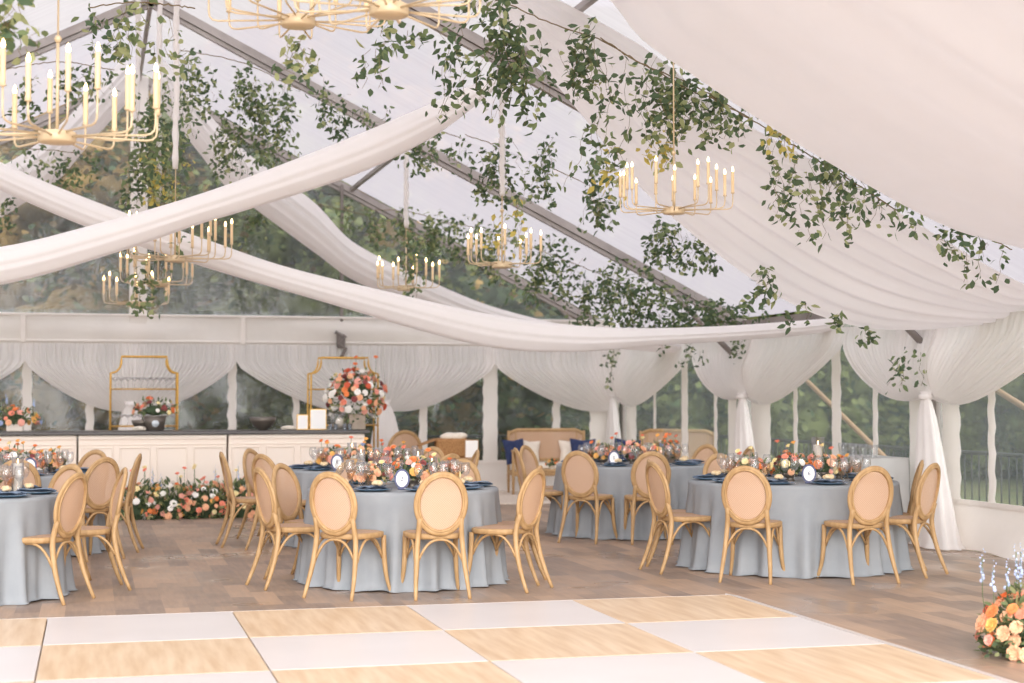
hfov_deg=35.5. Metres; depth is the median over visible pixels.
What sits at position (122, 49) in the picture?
garland
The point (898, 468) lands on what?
table
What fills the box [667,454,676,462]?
vase
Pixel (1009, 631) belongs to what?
flowers
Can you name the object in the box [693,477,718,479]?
charger plate
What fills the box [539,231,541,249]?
candle
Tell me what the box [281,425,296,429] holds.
rolled napkin
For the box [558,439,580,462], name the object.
throw pillow
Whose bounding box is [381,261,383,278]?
candle
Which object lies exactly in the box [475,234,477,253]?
candle
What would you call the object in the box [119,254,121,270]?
candle
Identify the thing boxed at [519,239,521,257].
candle
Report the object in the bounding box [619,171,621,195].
candle
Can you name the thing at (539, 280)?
garland
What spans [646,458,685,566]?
dining chair
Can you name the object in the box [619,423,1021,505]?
ground
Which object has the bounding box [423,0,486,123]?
garland
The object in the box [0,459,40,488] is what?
dining chair
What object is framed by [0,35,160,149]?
chandelier
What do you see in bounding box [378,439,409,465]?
centrepiece
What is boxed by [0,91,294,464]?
tree
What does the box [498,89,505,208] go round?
hanging cable
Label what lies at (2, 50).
candle
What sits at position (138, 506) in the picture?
flowers
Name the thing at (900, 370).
garland
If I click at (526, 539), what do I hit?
dining chair
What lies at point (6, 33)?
garland
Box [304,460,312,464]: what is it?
bread roll
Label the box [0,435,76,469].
bar
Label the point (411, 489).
charger plate
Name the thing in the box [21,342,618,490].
wall
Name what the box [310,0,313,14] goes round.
candle
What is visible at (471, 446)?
framed sign
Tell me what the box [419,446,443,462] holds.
dining chair
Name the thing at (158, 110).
candle
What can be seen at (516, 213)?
garland
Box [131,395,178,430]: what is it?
flowers
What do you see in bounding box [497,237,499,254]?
candle
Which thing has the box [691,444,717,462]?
dining chair
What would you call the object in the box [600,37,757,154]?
garland
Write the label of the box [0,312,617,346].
horizontal beam
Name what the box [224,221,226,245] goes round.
candle
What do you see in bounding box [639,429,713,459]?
settee
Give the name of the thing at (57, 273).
tree
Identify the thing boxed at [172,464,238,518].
flowers
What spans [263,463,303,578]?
dining chair
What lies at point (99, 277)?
tree
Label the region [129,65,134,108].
candle
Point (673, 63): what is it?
hanging cable
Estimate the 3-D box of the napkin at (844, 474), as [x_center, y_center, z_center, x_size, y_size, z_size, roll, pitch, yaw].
[3.113,1.216,14.643,0.300,0.031,0.150,1,-2,-30]
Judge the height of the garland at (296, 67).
0.327 m
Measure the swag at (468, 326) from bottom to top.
3.009 m
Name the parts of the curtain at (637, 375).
curtain panel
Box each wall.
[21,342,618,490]
[626,348,1023,560]
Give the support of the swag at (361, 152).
hanging from the ceiling
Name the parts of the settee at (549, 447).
leg, leg, seat frame, frame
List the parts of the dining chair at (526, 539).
leg, leg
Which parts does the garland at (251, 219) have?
stem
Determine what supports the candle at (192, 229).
on the chandelier at (168, 258)
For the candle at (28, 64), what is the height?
0.246 m
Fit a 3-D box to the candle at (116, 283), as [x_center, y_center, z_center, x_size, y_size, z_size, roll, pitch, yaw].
[-4.641,-0.654,18.782,0.029,0.206,0.028,1,-2,-15]
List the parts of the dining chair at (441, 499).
leg, leg, seat frame, frame, leg, leg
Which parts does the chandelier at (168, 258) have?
arm, arm, arm, arm, arm, stem, arm, arm, arm, arm, arm, arm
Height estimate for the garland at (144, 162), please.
1.632 m
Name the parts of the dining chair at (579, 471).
leg, leg, frame, seat frame, leg, leg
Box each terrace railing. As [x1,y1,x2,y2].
[77,434,638,459]
[717,435,1023,505]
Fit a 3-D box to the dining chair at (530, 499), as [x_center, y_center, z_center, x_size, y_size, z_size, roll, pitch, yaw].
[-0.027,1.466,12.577,0.584,0.955,0.489,-1,-2,29]
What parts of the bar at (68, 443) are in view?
panel frame, moulding, panel frame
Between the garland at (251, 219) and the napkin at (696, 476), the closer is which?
the napkin at (696, 476)
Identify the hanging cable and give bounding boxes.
[57,0,58,34]
[133,0,140,252]
[156,0,163,201]
[172,0,180,200]
[403,151,408,239]
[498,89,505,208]
[673,63,674,150]
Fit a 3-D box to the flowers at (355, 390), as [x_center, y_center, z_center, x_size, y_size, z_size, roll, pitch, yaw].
[-2.067,0.669,21.059,0.865,0.975,0.607,1,-2,-15]
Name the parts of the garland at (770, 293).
stem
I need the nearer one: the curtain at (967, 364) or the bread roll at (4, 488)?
the bread roll at (4, 488)
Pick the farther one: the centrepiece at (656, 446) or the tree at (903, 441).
the tree at (903, 441)
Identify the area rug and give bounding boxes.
[499,491,550,504]
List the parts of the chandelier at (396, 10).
arm, arm, arm, arm, arm, arm, arm, arm, arm, arm, arm, arm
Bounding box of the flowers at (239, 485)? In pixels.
[209,466,255,517]
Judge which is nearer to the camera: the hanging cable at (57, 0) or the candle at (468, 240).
the hanging cable at (57, 0)
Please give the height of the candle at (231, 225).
0.246 m
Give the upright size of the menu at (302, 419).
0.200 m
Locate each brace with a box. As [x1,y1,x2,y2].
[805,379,886,455]
[995,389,1023,409]
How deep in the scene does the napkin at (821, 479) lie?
13.49 m
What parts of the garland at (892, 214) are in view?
stem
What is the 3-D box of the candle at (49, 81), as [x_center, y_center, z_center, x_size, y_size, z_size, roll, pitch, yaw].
[-2.689,-1.461,9.312,0.029,0.246,0.028,1,-2,-15]
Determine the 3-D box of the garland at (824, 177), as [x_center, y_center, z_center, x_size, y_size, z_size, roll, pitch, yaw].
[2.489,-1.313,12.986,0.947,0.796,0.897,0,-2,7]
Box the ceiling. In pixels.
[0,0,1023,327]
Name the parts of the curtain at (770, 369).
curtain panel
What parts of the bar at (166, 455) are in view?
panel frame, panel frame, moulding, panel frame, panel frame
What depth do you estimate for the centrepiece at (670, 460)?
17.88 m
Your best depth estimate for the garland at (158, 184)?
17.21 m
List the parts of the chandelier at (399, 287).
stem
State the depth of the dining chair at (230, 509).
16.02 m
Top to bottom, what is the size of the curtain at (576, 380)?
1.039 m
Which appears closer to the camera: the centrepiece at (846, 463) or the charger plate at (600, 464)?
the centrepiece at (846, 463)
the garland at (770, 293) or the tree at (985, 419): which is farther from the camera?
the tree at (985, 419)
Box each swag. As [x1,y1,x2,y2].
[0,62,130,217]
[0,74,497,284]
[0,162,851,351]
[150,61,680,352]
[461,0,1023,329]
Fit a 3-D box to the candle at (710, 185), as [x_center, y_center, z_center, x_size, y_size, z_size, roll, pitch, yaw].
[1.569,-1.198,12.635,0.024,0.202,0.024,1,-2,-15]
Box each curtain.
[0,343,24,378]
[25,343,235,429]
[236,345,494,464]
[494,348,613,411]
[605,343,694,460]
[692,327,847,461]
[843,311,1023,549]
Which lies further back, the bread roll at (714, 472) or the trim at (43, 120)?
the trim at (43, 120)
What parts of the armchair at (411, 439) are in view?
frame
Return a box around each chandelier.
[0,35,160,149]
[102,260,169,306]
[119,249,193,287]
[120,201,232,262]
[208,0,385,38]
[292,0,480,29]
[376,241,440,290]
[466,209,542,268]
[618,150,734,215]
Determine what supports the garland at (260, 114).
hanging from the ceiling
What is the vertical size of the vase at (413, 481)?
0.070 m
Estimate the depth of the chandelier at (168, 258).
15.67 m
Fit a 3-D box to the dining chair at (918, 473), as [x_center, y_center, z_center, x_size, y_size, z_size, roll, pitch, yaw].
[3.337,1.516,14.070,0.584,0.955,0.489,0,-2,11]
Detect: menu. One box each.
[297,414,307,429]
[310,409,326,429]
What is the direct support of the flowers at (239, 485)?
on the floor at (180, 567)
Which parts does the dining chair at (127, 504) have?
leg, frame, leg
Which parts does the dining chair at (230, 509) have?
leg, frame, leg, seat frame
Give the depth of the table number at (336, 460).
15.99 m
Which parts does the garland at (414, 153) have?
stem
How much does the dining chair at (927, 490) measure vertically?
0.955 m
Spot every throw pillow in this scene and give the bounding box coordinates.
[502,438,523,464]
[523,440,539,462]
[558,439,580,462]
[570,438,595,454]
[614,438,640,458]
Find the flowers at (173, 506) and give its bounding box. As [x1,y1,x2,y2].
[140,465,203,519]
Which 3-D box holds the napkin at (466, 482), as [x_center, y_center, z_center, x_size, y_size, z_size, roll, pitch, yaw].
[-0.313,1.169,13.252,0.300,0.031,0.150,0,-2,-2]
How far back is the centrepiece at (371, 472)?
13.03 m
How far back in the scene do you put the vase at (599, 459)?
17.45 m
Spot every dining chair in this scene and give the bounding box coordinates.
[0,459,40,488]
[22,472,95,605]
[48,464,91,580]
[63,467,131,590]
[78,449,106,519]
[82,457,125,562]
[120,453,143,552]
[215,451,275,547]
[236,448,259,538]
[245,454,305,551]
[245,467,313,590]
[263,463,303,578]
[302,471,390,600]
[335,458,376,480]
[401,471,471,600]
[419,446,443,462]
[437,453,460,467]
[447,459,480,481]
[468,468,553,592]
[471,450,479,466]
[492,465,546,585]
[513,447,563,536]
[520,445,552,498]
[557,451,618,543]
[623,451,673,544]
[639,461,710,574]
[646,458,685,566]
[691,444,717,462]
[702,453,733,474]
[718,465,784,584]
[740,446,754,465]
[816,466,900,584]
[879,463,948,578]
[903,460,927,570]
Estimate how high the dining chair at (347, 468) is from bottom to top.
0.955 m
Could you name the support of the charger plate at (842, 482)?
on the tablecloth at (802, 508)
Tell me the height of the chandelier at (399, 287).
0.602 m
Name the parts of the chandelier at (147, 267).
stem, arm, arm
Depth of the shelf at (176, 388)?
21.65 m
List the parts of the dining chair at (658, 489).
leg, frame, leg, seat frame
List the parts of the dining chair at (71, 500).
seat frame, leg, frame, leg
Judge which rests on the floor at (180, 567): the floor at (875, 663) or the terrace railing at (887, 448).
the floor at (875, 663)
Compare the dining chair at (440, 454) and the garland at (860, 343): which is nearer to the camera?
the garland at (860, 343)
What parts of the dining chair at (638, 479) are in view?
leg, leg, seat frame, frame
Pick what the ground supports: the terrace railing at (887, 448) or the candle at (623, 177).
the terrace railing at (887, 448)
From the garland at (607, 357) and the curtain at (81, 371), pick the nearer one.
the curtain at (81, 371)
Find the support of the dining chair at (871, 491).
on the floor at (180, 567)
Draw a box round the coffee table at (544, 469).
[543,468,555,471]
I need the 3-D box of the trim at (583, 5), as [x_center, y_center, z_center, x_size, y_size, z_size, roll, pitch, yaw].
[0.043,-2.705,15.309,0.055,0.055,20.200,1,-2,-15]
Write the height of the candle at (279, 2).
0.246 m
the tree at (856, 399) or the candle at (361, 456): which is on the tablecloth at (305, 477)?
the candle at (361, 456)
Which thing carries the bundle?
on the wicker basket at (447, 445)
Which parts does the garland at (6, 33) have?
stem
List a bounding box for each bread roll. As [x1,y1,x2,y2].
[1,485,11,491]
[24,483,33,488]
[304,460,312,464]
[371,480,382,485]
[463,476,472,480]
[711,470,720,474]
[721,468,729,472]
[774,474,783,478]
[822,474,834,478]
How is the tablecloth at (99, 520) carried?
on the floor at (180, 567)
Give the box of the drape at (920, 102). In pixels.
[610,0,1023,248]
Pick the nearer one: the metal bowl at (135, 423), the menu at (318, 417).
the metal bowl at (135, 423)
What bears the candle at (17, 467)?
on the tablecloth at (26, 575)
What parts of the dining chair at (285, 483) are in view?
leg, frame, leg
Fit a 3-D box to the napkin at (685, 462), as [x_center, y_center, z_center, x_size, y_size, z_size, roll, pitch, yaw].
[1.887,1.306,17.294,0.300,0.031,0.150,-2,-3,41]
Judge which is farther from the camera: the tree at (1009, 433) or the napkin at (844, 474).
the tree at (1009, 433)
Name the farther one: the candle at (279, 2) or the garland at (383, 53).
the garland at (383, 53)
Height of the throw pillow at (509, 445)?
0.396 m
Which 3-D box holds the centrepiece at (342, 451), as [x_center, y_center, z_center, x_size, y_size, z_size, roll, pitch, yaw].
[-1.843,1.156,16.485,0.362,0.305,0.332,1,-2,-19]
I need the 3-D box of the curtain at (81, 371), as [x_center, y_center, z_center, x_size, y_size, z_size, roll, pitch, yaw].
[-5.665,1.168,23.862,3.080,2.276,0.399,1,-2,-16]
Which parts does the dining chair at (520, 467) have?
frame, seat frame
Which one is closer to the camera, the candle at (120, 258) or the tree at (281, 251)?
the candle at (120, 258)
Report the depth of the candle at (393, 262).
19.49 m
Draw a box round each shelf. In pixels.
[109,355,178,429]
[307,357,378,463]
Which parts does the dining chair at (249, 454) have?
leg, frame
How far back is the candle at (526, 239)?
15.86 m
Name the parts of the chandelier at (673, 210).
arm, arm, arm, arm, arm, arm, stem, arm, arm, arm, arm, arm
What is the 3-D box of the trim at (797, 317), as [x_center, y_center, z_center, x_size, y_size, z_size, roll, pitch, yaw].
[4.396,-0.385,16.372,0.100,0.120,20.200,1,-2,-15]
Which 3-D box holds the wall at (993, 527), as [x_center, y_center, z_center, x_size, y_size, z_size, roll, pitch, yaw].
[4.585,0.782,15.189,0.175,2.512,22.508,1,-2,-15]
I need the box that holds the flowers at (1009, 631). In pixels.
[973,543,1023,662]
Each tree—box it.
[0,73,384,429]
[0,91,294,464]
[0,271,67,430]
[37,269,181,429]
[90,110,214,427]
[122,129,496,452]
[287,188,571,459]
[384,232,639,459]
[475,302,709,450]
[619,312,850,472]
[656,310,909,473]
[776,313,904,456]
[823,395,1006,476]
[872,373,1023,479]
[905,403,1021,478]
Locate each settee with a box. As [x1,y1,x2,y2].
[507,428,591,494]
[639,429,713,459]
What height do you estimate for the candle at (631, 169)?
0.202 m
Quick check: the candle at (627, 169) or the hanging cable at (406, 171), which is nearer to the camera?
the candle at (627, 169)
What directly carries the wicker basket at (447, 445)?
on the wooden crate
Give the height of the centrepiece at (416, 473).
0.344 m
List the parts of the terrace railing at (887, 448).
rail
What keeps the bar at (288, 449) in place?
on the floor at (180, 567)
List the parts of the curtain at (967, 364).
curtain panel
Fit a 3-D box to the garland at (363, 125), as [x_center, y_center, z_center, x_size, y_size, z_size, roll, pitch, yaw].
[-1.476,-2.354,17.309,0.485,0.464,0.475,1,-2,-15]
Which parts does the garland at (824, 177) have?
stem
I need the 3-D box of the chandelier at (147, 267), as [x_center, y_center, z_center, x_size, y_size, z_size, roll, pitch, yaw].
[-3.892,-0.897,17.506,0.774,0.602,0.727,0,-2,2]
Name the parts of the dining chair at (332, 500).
leg, frame, leg, seat frame, leg, leg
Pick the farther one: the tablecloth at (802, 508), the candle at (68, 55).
the tablecloth at (802, 508)
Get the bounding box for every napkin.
[0,491,30,494]
[16,488,56,491]
[132,426,145,429]
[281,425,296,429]
[289,464,316,466]
[306,466,330,468]
[356,485,385,489]
[464,481,491,484]
[464,484,481,486]
[605,462,624,464]
[675,461,698,463]
[692,475,725,477]
[768,479,786,482]
[815,478,845,482]
[841,473,857,475]
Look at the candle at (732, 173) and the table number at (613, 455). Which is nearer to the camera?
the candle at (732, 173)
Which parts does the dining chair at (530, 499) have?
leg, leg, seat frame, leg, frame, leg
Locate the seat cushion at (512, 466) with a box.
[510,462,559,470]
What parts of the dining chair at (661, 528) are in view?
leg, leg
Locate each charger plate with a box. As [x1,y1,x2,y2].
[0,494,29,497]
[20,491,55,493]
[303,468,332,469]
[352,488,391,490]
[404,487,416,490]
[466,486,483,489]
[600,464,629,465]
[672,463,700,464]
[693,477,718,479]
[769,481,793,484]
[811,481,847,484]
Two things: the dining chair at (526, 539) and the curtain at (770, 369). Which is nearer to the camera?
the dining chair at (526, 539)
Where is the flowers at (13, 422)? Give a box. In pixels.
[0,395,42,430]
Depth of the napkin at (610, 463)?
16.98 m
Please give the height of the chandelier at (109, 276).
0.602 m
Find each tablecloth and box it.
[0,489,76,605]
[37,470,105,555]
[280,465,427,547]
[293,482,509,592]
[545,461,704,540]
[675,475,913,578]
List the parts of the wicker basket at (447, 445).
lid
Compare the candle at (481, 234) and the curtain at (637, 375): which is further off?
the curtain at (637, 375)
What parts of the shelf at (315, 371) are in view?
shelf rail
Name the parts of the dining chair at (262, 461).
leg, frame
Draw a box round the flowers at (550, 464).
[545,458,557,468]
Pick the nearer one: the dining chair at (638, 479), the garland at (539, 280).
the dining chair at (638, 479)
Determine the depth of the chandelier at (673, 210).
12.30 m
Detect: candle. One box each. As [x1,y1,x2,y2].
[0,38,5,83]
[12,85,16,126]
[13,459,21,490]
[25,53,30,98]
[47,70,52,110]
[65,43,70,88]
[83,83,87,123]
[95,42,100,86]
[102,276,104,292]
[108,271,110,287]
[112,88,116,128]
[115,277,117,293]
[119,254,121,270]
[125,66,129,107]
[126,254,128,271]
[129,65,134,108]
[147,259,149,272]
[153,63,158,105]
[157,71,159,112]
[178,231,180,241]
[191,226,193,246]
[191,263,193,275]
[200,223,202,236]
[207,227,209,250]
[209,221,211,233]
[214,219,216,238]
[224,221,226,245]
[230,219,232,242]
[277,0,281,13]
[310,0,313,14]
[348,444,354,457]
[357,450,364,461]
[376,261,378,277]
[378,256,380,272]
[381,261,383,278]
[392,262,393,278]
[397,257,399,273]
[425,258,426,273]
[428,459,435,474]
[431,262,433,278]
[438,260,440,276]
[467,234,469,253]
[470,228,472,247]
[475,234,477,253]
[480,228,482,247]
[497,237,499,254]
[503,224,505,243]
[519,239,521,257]
[525,232,527,252]
[530,229,531,247]
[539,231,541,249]
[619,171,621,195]
[622,170,624,195]
[626,163,628,187]
[630,162,633,187]
[635,178,637,202]
[655,156,657,181]
[673,165,675,190]
[693,175,695,198]
[696,159,699,184]
[707,157,709,182]
[709,177,711,201]
[715,164,717,188]
[723,169,725,194]
[731,166,733,191]
[813,441,822,477]
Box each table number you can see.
[26,458,36,467]
[331,454,342,470]
[394,469,409,489]
[608,451,619,462]
[802,464,815,482]
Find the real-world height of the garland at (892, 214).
0.747 m
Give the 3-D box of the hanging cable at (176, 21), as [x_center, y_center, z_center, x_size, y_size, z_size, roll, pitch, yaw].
[-3.308,-2.791,15.777,0.074,2.924,0.069,1,-2,-37]
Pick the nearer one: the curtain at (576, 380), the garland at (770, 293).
the garland at (770, 293)
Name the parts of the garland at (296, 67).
stem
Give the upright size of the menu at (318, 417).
0.270 m
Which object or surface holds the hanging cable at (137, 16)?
hanging from the ceiling
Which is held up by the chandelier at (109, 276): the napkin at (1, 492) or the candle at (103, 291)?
the candle at (103, 291)
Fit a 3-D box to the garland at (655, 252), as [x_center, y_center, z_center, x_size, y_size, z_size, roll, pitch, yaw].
[1.582,-1.356,17.704,2.169,1.402,2.005,1,-2,-15]
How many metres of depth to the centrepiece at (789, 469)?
14.11 m
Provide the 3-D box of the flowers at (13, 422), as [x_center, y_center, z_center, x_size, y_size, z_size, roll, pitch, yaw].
[-6.222,0.885,19.988,0.670,0.471,0.404,1,-2,-35]
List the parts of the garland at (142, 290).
stem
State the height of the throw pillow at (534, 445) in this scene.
0.390 m
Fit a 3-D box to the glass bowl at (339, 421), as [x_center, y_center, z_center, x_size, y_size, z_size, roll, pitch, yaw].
[-2.275,1.045,20.935,0.230,0.215,0.228,1,-2,-15]
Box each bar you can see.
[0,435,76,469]
[78,434,226,499]
[226,433,364,500]
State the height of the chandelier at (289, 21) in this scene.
0.602 m
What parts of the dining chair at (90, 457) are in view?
frame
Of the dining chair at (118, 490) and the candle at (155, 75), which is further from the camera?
the dining chair at (118, 490)
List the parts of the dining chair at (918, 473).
leg, frame, leg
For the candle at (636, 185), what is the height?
0.202 m
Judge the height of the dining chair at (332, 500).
0.955 m
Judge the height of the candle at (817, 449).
0.380 m
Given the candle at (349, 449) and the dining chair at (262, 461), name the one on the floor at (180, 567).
the dining chair at (262, 461)
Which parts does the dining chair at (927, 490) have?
seat frame, leg, frame, leg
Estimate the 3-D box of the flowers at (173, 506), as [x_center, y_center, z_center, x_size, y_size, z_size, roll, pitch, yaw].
[-4.210,1.880,19.718,0.866,0.708,0.569,1,-2,-24]
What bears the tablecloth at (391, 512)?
on the floor at (180, 567)
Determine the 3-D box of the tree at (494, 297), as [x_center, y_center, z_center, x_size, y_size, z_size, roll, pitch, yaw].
[-0.315,-0.313,30.698,6.423,6.941,6.467,1,-2,-33]
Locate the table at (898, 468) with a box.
[827,455,910,541]
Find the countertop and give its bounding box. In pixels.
[0,429,369,435]
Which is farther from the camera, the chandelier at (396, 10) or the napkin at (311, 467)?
the napkin at (311, 467)
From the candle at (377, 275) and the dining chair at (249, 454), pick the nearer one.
the dining chair at (249, 454)
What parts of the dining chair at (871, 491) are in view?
leg, leg, seat frame, leg, frame, leg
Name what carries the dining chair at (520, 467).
on the floor at (180, 567)
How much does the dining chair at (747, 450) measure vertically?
0.955 m
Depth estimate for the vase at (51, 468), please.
15.58 m
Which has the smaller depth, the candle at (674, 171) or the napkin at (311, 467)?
the candle at (674, 171)
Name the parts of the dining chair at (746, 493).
leg, leg, frame, seat frame, leg, leg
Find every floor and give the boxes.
[0,490,1023,682]
[0,595,1008,682]
[0,681,33,682]
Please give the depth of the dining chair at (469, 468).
14.27 m
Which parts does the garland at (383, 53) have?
stem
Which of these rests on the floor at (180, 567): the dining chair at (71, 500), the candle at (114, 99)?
the dining chair at (71, 500)
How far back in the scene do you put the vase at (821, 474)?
14.27 m
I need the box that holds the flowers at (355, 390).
[322,355,387,429]
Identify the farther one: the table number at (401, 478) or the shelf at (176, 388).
the shelf at (176, 388)
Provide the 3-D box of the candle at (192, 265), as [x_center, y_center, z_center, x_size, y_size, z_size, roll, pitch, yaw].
[-3.521,-0.823,17.622,0.028,0.206,0.029,1,-2,-15]
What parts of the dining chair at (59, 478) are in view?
frame, leg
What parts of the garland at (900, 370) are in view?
stem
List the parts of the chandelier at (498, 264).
arm, arm, arm, stem, arm, arm, arm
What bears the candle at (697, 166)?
on the chandelier at (673, 210)
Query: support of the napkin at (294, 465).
on the charger plate
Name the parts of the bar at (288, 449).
panel frame, panel frame, moulding, panel frame, panel frame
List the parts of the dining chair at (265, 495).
leg, frame, leg, seat frame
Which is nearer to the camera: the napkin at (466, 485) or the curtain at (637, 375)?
the napkin at (466, 485)
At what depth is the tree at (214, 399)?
27.09 m
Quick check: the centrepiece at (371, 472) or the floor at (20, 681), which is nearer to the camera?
the floor at (20, 681)
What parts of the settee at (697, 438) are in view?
leg, frame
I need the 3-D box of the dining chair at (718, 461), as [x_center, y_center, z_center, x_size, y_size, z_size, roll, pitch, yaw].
[2.109,1.561,15.388,0.489,0.955,0.584,1,-2,-19]
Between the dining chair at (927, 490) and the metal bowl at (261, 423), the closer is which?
the dining chair at (927, 490)
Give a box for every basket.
[417,438,466,457]
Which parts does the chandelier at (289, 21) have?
arm, arm, arm, arm, arm, arm, arm, arm, arm, arm, arm, arm, arm, arm, arm, arm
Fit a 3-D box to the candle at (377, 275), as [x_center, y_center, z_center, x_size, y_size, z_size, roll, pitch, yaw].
[-1.623,-0.871,19.327,0.028,0.206,0.029,1,-2,-15]
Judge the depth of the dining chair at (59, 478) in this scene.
13.23 m
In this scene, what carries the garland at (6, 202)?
hanging from the ceiling
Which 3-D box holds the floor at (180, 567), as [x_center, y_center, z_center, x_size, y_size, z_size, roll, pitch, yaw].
[-1.655,1.861,8.813,17.000,0.100,33.000,1,-2,-15]
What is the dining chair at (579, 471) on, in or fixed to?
on the floor at (180, 567)
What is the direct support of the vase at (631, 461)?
on the centrepiece at (631, 454)
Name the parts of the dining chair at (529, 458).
frame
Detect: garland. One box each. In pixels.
[0,0,48,64]
[0,61,125,128]
[0,144,107,233]
[71,3,129,65]
[90,0,195,81]
[114,74,201,214]
[124,232,190,319]
[139,151,195,207]
[173,48,301,189]
[238,192,363,246]
[271,31,319,83]
[299,73,352,142]
[351,20,434,96]
[352,105,394,129]
[353,206,459,266]
[391,235,426,296]
[393,131,475,181]
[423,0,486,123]
[437,213,533,289]
[461,0,697,191]
[465,132,557,210]
[483,196,529,258]
[502,233,689,327]
[550,157,722,276]
[560,308,620,390]
[587,130,686,206]
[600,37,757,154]
[629,287,769,327]
[655,340,745,372]
[707,96,896,210]
[737,265,847,334]
[760,134,876,228]
[795,185,927,252]
[855,326,879,348]
[885,347,926,394]
[933,225,1011,292]
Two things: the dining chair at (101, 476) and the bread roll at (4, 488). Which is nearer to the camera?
the bread roll at (4, 488)
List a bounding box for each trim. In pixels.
[0,75,625,439]
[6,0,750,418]
[21,593,1018,682]
[129,76,148,323]
[140,1,151,79]
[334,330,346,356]
[340,184,343,321]
[350,0,597,190]
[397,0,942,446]
[693,313,824,326]
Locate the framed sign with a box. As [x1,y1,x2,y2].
[465,440,478,457]
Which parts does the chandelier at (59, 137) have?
arm, arm, arm, arm, arm, arm, arm, arm, stem, arm, arm, arm, arm, arm, arm, arm, arm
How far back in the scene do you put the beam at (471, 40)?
15.29 m
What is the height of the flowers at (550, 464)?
0.179 m
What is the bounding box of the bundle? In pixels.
[440,432,467,437]
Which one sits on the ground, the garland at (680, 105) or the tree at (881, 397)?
the tree at (881, 397)
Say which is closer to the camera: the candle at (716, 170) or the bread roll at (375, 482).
the candle at (716, 170)
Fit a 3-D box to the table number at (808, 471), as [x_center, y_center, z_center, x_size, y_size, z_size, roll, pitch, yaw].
[2.544,1.132,13.702,0.124,0.165,0.061,0,-2,11]
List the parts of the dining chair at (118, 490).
leg, seat frame, leg, frame, leg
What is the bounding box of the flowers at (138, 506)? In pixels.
[119,466,167,519]
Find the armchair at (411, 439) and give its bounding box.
[387,430,422,464]
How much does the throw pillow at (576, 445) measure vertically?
0.392 m
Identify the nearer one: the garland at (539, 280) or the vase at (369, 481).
the vase at (369, 481)
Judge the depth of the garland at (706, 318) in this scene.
19.90 m
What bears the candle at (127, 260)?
on the chandelier at (147, 267)
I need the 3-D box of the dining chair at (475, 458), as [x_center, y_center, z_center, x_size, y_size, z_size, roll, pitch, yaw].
[-0.621,1.606,16.715,0.584,0.955,0.488,0,-2,-10]
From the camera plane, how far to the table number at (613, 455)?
17.05 m
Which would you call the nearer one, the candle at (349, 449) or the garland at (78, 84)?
the candle at (349, 449)
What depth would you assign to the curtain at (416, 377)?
24.89 m
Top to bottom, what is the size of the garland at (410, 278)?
0.822 m
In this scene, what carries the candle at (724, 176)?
on the chandelier at (673, 210)
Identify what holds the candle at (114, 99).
on the chandelier at (59, 137)
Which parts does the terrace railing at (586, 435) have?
rail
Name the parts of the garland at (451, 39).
stem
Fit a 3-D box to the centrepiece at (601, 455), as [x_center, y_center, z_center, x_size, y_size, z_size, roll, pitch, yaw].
[0.990,1.191,17.498,0.359,0.303,0.291,0,-2,-8]
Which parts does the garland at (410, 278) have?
stem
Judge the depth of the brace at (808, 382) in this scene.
19.66 m
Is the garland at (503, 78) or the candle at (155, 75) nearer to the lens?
the candle at (155, 75)
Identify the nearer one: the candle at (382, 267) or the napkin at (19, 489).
the napkin at (19, 489)
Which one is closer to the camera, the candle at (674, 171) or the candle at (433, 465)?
the candle at (674, 171)
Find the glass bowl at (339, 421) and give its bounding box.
[335,417,343,427]
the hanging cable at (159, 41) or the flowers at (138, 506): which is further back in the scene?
the flowers at (138, 506)
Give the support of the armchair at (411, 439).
on the area rug
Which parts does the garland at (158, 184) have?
stem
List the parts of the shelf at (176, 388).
shelf rail, shelf rail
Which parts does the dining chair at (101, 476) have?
leg, leg, seat frame, frame, leg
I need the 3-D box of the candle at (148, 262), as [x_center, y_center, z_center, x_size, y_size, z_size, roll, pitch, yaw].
[-3.895,-0.839,17.159,0.028,0.206,0.029,1,-2,-15]
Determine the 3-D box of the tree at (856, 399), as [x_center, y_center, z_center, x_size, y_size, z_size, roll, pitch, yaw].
[5.710,-1.063,32.722,7.741,8.582,7.968,0,-2,-9]
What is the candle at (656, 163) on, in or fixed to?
on the chandelier at (673, 210)
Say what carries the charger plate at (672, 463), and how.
on the tablecloth at (615, 481)
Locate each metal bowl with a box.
[131,420,145,427]
[250,417,275,429]
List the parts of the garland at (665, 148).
stem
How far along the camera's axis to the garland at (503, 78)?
12.63 m
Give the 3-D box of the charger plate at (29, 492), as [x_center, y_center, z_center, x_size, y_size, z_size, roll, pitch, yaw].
[-3.645,1.154,12.242,0.316,0.018,0.316,1,-2,-15]
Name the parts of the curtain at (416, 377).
curtain panel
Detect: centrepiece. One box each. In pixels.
[0,439,29,466]
[15,441,48,469]
[37,445,69,472]
[316,439,350,467]
[349,436,380,462]
[350,460,386,485]
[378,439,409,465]
[386,445,436,486]
[426,452,463,477]
[589,436,618,463]
[614,432,647,463]
[647,433,678,458]
[661,433,681,462]
[733,446,768,474]
[767,440,812,480]
[807,443,846,478]
[832,453,854,477]
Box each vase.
[47,466,55,472]
[365,479,371,485]
[407,478,420,486]
[598,458,607,463]
[626,457,636,463]
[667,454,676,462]
[781,473,798,480]
[817,472,829,478]
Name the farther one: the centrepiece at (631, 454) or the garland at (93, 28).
the centrepiece at (631, 454)
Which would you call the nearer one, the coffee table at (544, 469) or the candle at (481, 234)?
the candle at (481, 234)
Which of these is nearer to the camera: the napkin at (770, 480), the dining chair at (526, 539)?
the dining chair at (526, 539)
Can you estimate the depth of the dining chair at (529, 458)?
18.30 m
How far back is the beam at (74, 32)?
20.02 m
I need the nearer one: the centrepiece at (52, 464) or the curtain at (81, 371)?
the centrepiece at (52, 464)
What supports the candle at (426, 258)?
on the chandelier at (399, 287)

